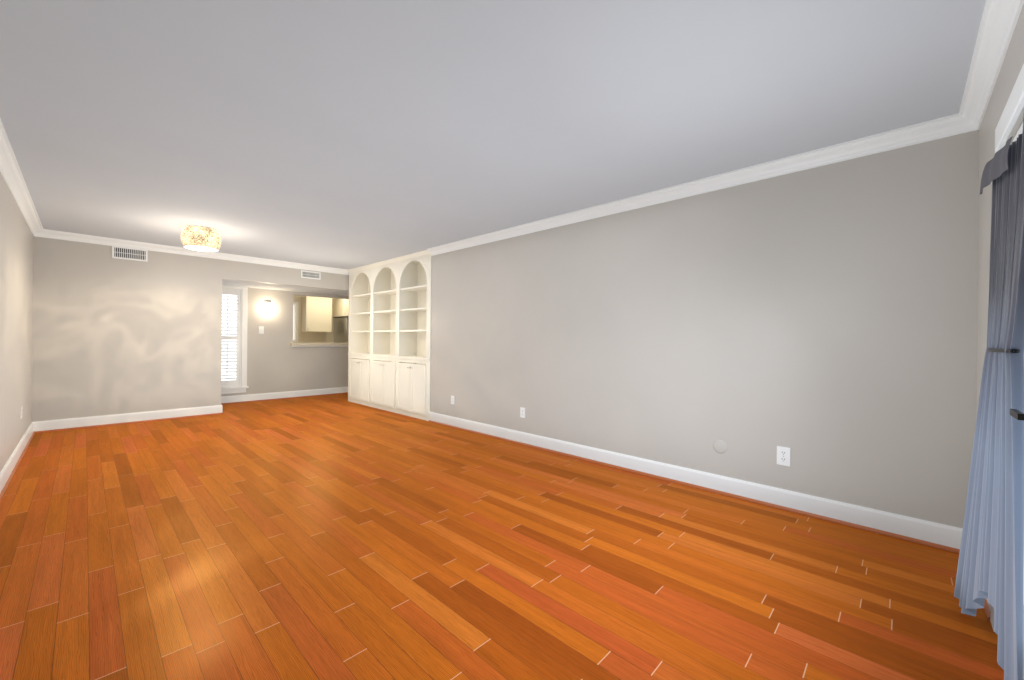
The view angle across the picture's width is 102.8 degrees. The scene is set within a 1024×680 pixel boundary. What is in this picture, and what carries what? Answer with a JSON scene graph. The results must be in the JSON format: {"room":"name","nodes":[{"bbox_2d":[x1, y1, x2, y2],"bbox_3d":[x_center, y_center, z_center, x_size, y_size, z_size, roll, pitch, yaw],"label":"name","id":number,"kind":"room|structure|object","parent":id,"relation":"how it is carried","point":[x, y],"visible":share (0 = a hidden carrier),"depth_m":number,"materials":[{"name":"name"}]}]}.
{"room":"empty living room","nodes":[
{"label":"empty living room","id":0,"kind":"room"},
{"bbox_2d":[0,173,32,471],"bbox_3d":[-3.072,-0.084,2.243,8.143,2.510,0.120,1,0,44],"label":"wall","id":1,"kind":"structure","parent":0,"point":[16,284],"depth_m":3.73,"materials":[{"name":"paint"}]},
{"bbox_2d":[0,422,35,500],"bbox_3d":[-2.988,1.102,2.256,8.022,0.140,0.030,1,0,44],"label":"baseboard","id":2,"kind":"structure","parent":1,"relation":"attached to","point":[8,471],"depth_m":3.71,"materials":[{"name":"white wood"}]},
{"bbox_2d":[0,118,43,237],"bbox_3d":[-2.947,-1.292,2.275,8.023,0.092,0.084,1,0,44],"label":"crown molding","id":3,"kind":"structure","parent":1,"relation":"attached to","point":[10,170],"depth_m":3.43,"materials":[{"name":"white wood"}]},
{"bbox_2d":[32,236,348,421],"bbox_3d":[-4.019,-0.093,7.054,0.120,2.510,5.520,1,0,44],"label":"wall","id":4,"kind":"structure","parent":0,"point":[111,336],"depth_m":5.63,"materials":[{"name":"paint"}]},
{"bbox_2d":[112,245,147,261],"bbox_3d":[-5.267,-1.190,5.643,0.014,0.170,0.360,1,0,44],"label":"air vent","id":5,"kind":"object","parent":4,"relation":"in","point":[127,253],"visible":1,"depth_m":5.63,"materials":[{"name":"white metal"}]},
{"bbox_2d":[36,403,223,432],"bbox_3d":[-5.185,1.081,5.738,0.031,0.140,1.899,1,0,44],"label":"baseboard","id":6,"kind":"structure","parent":4,"relation":"attached to","point":[127,418],"depth_m":5.60,"materials":[{"name":"white wood"}]},
{"bbox_2d":[44,229,348,274],"bbox_3d":[-4.447,-1.306,6.449,0.084,0.092,3.858,1,0,44],"label":"crown molding","id":7,"kind":"structure","parent":4,"relation":"attached to","point":[53,234],"depth_m":6.00,"materials":[{"name":"white wood"}]},
{"bbox_2d":[301,270,320,279],"bbox_3d":[-3.621,-1.169,7.361,0.014,0.134,0.340,1,0,44],"label":"air vent","id":8,"kind":"object","parent":4,"relation":"in","point":[310,275],"visible":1,"depth_m":7.36,"materials":[{"name":"white metal"}]},
{"bbox_2d":[221,288,348,396],"bbox_3d":[-4.173,0.098,8.452,0.120,2.125,3.712,1,0,44],"label":"wall","id":9,"kind":"structure","parent":0,"point":[276,362],"depth_m":8.02,"materials":[{"name":"paint"}]},
{"bbox_2d":[221,285,248,393],"bbox_3d":[-5.383,-0.041,7.335,0.435,2.380,1.340,1,0,44],"label":"window shutters","id":10,"kind":"object","parent":9,"relation":"attached to","point":[234,334],"visible":0.27,"depth_m":7.51,"materials":[{"name":"white wood"}]},
{"bbox_2d":[259,326,263,333],"bbox_3d":[-4.748,-0.190,7.750,0.016,0.140,0.085,1,0,44],"label":"switch plate","id":11,"kind":"object","parent":9,"relation":"attached to","point":[261,329],"visible":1,"depth_m":7.75,"materials":[{"name":"white plastic"}]},
{"bbox_2d":[264,300,271,311],"bbox_3d":[-4.647,-0.656,7.792,0.098,0.225,0.110,1,0,44],"label":"sconce","id":12,"kind":"object","parent":9,"relation":"attached to","point":[268,306],"visible":0.98,"depth_m":7.77,"materials":[{"name":"white glass"}]},
{"bbox_2d":[221,387,347,403],"bbox_3d":[-4.127,1.091,8.399,0.031,0.140,3.471,1,0,44],"label":"baseboard","id":13,"kind":"structure","parent":9,"relation":"attached to","point":[341,390],"depth_m":8.00,"materials":[{"name":"white wood"}]},
{"bbox_2d":[290,343,347,345],"bbox_3d":[-3.784,0.086,8.800,0.260,0.057,1.830,1,0,44],"label":"sill","id":14,"kind":"structure","parent":9,"relation":"on","point":[301,344],"depth_m":8.34,"materials":[{"name":"beige stone"}]},
{"bbox_2d":[222,279,348,295],"bbox_3d":[-3.817,-1.011,8.121,1.077,0.100,3.712,1,0,44],"label":"ceiling","id":15,"kind":"structure","parent":0,"point":[225,282],"depth_m":7.55,"materials":[{"name":"paint"}]},
{"bbox_2d":[293,295,344,342],"bbox_3d":[-4.969,-0.047,10.511,0.120,2.400,3.800,1,0,44],"label":"wall","id":16,"kind":"structure","parent":0,"point":[315,337],"depth_m":10.31,"materials":[{"name":"beige paint"}]},
{"bbox_2d":[293,302,298,341],"bbox_3d":[-5.475,-0.436,10.044,0.250,1.270,0.420,1,0,44],"label":"kitchen window","id":17,"kind":"structure","parent":16,"relation":"in","point":[296,326],"depth_m":10.05,"materials":[{"name":"white"}]},
{"bbox_2d":[301,296,331,331],"bbox_3d":[-4.895,-0.636,10.252,0.332,0.860,0.620,1,0,44],"label":"upper cabinet","id":18,"kind":"object","parent":16,"relation":"attached to","point":[316,314],"depth_m":10.11,"materials":[{"name":"beige wood"}]},
{"bbox_2d":[333,299,348,317],"bbox_3d":[-4.325,-0.831,10.636,0.622,0.460,0.400,1,0,44],"label":"upper cabinet","id":19,"kind":"object","parent":16,"relation":"attached to","point":[340,306],"depth_m":10.39,"materials":[{"name":"beige wood"}]},
{"bbox_2d":[0,0,985,269],"bbox_3d":[-1.478,-1.374,3.807,8.263,0.100,4.568,1,0,44],"label":"ceiling","id":20,"kind":"structure","parent":0,"point":[346,134],"depth_m":2.27,"materials":[{"name":"paint"}]},
{"bbox_2d":[181,225,220,251],"bbox_3d":[-3.748,-1.222,4.936,0.390,0.246,0.390,1,0,44],"label":"chandelier","id":21,"kind":"object","parent":20,"relation":"hanging from","point":[200,238],"visible":1,"depth_m":4.81,"materials":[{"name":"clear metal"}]},
{"bbox_2d":[0,393,1023,679],"bbox_3d":[-1.967,1.242,5.547,11.700,0.120,6.800,1,0,44],"label":"floor","id":22,"kind":"structure","parent":0,"point":[332,537],"depth_m":2.14,"materials":[{"name":"brown wood"}]},
{"bbox_2d":[334,317,348,342],"bbox_3d":[-4.104,0.293,10.690,0.826,1.713,0.760,1,0,44],"label":"refrigerator","id":23,"kind":"object","parent":22,"relation":"on","point":[341,330],"depth_m":10.39,"materials":[{"name":"silver metal"}]},
{"bbox_2d":[348,250,431,420],"bbox_3d":[-2.060,-0.073,7.013,2.680,2.508,0.406,1,0,44],"label":"bookshelf","id":24,"kind":"object","parent":22,"relation":"on","point":[389,353],"visible":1,"depth_m":6.81,"materials":[{"name":"white wood"}]},
{"bbox_2d":[430,130,978,527],"bbox_3d":[0.900,-0.046,4.333,5.297,2.510,0.500,1,0,44],"label":"wall","id":25,"kind":"structure","parent":0,"point":[820,322],"depth_m":3.07,"materials":[{"name":"paint"}]},
{"bbox_2d":[451,396,454,404],"bbox_3d":[-0.814,0.824,5.615,0.072,0.116,0.008,1,0,44],"label":"electrical outlet","id":26,"kind":"object","parent":25,"relation":"attached to","point":[452,399],"visible":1,"depth_m":5.60,"materials":[{"name":"white plastic"}]},
{"bbox_2d":[520,407,524,417],"bbox_3d":[0.123,0.837,4.717,0.072,0.116,0.008,1,0,44],"label":"electrical outlet","id":27,"kind":"object","parent":25,"relation":"attached to","point":[522,412],"visible":1,"depth_m":4.71,"materials":[{"name":"white plastic"}]},
{"bbox_2d":[428,412,962,553],"bbox_3d":[0.706,1.137,4.141,5.296,0.140,0.031,1,0,44],"label":"baseboard","id":28,"kind":"structure","parent":25,"relation":"attached to","point":[929,533],"depth_m":3.09,"materials":[{"name":"white wood"}]},
{"bbox_2d":[427,114,979,255],"bbox_3d":[0.710,-1.257,4.122,5.296,0.092,0.084,1,0,44],"label":"crown molding","id":29,"kind":"structure","parent":25,"relation":"attached to","point":[939,128],"depth_m":3.09,"materials":[{"name":"white wood"}]},
{"bbox_2d":[713,440,726,453],"bbox_3d":[1.654,0.849,3.253,0.108,0.108,0.006,1,0,44],"label":"electrical outlet cover","id":30,"kind":"object","parent":25,"relation":"attached to","point":[719,446],"visible":1,"depth_m":3.25,"materials":[{"name":"paint"}]},
{"bbox_2d":[777,446,789,466],"bbox_3d":[1.962,0.840,2.956,0.083,0.133,0.008,1,0,44],"label":"electrical outlet","id":31,"kind":"object","parent":25,"relation":"attached to","point":[783,455],"visible":1,"depth_m":2.95,"materials":[{"name":"white plastic"}]},
{"bbox_2d":[976,4,1023,418],"bbox_3d":[1.450,-0.041,0.991,0.120,2.510,4.568,1,0,44],"label":"wall","id":32,"kind":"structure","parent":0,"point":[1011,66],"depth_m":2.05,"materials":[{"name":"paint"}]},
{"bbox_2d":[983,599,990,620],"bbox_3d":[2.333,1.152,2.035,0.031,0.140,0.729,1,0,44],"label":"baseboard","id":33,"kind":"structure","parent":32,"relation":"attached to","point":[987,606],"depth_m":1.82,"materials":[{"name":"white"}]},
{"bbox_2d":[952,0,1023,131],"bbox_3d":[1.250,-1.252,0.917,0.084,0.092,3.750,1,0,44],"label":"crown molding","id":34,"kind":"structure","parent":32,"relation":"attached to","point":[996,30],"depth_m":1.81,"materials":[{"name":"white wood"}]},
{"bbox_2d":[954,90,1023,679],"bbox_3d":[1.778,0.192,1.507,0.134,1.990,1.050,1,0,44],"label":"curtain","id":35,"kind":"object","parent":32,"relation":"hanging from","point":[990,567],"visible":1,"depth_m":1.36,"materials":[{"name":"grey fabric"}]},
{"bbox_2d":[990,64,1023,678],"bbox_3d":[1.726,0.151,1.377,0.131,2.130,1.070,1,0,44],"label":"patio door","id":36,"kind":"structure","parent":32,"relation":"in","point":[1014,96],"depth_m":1.52,"materials":[{"name":"white"}]}
]}

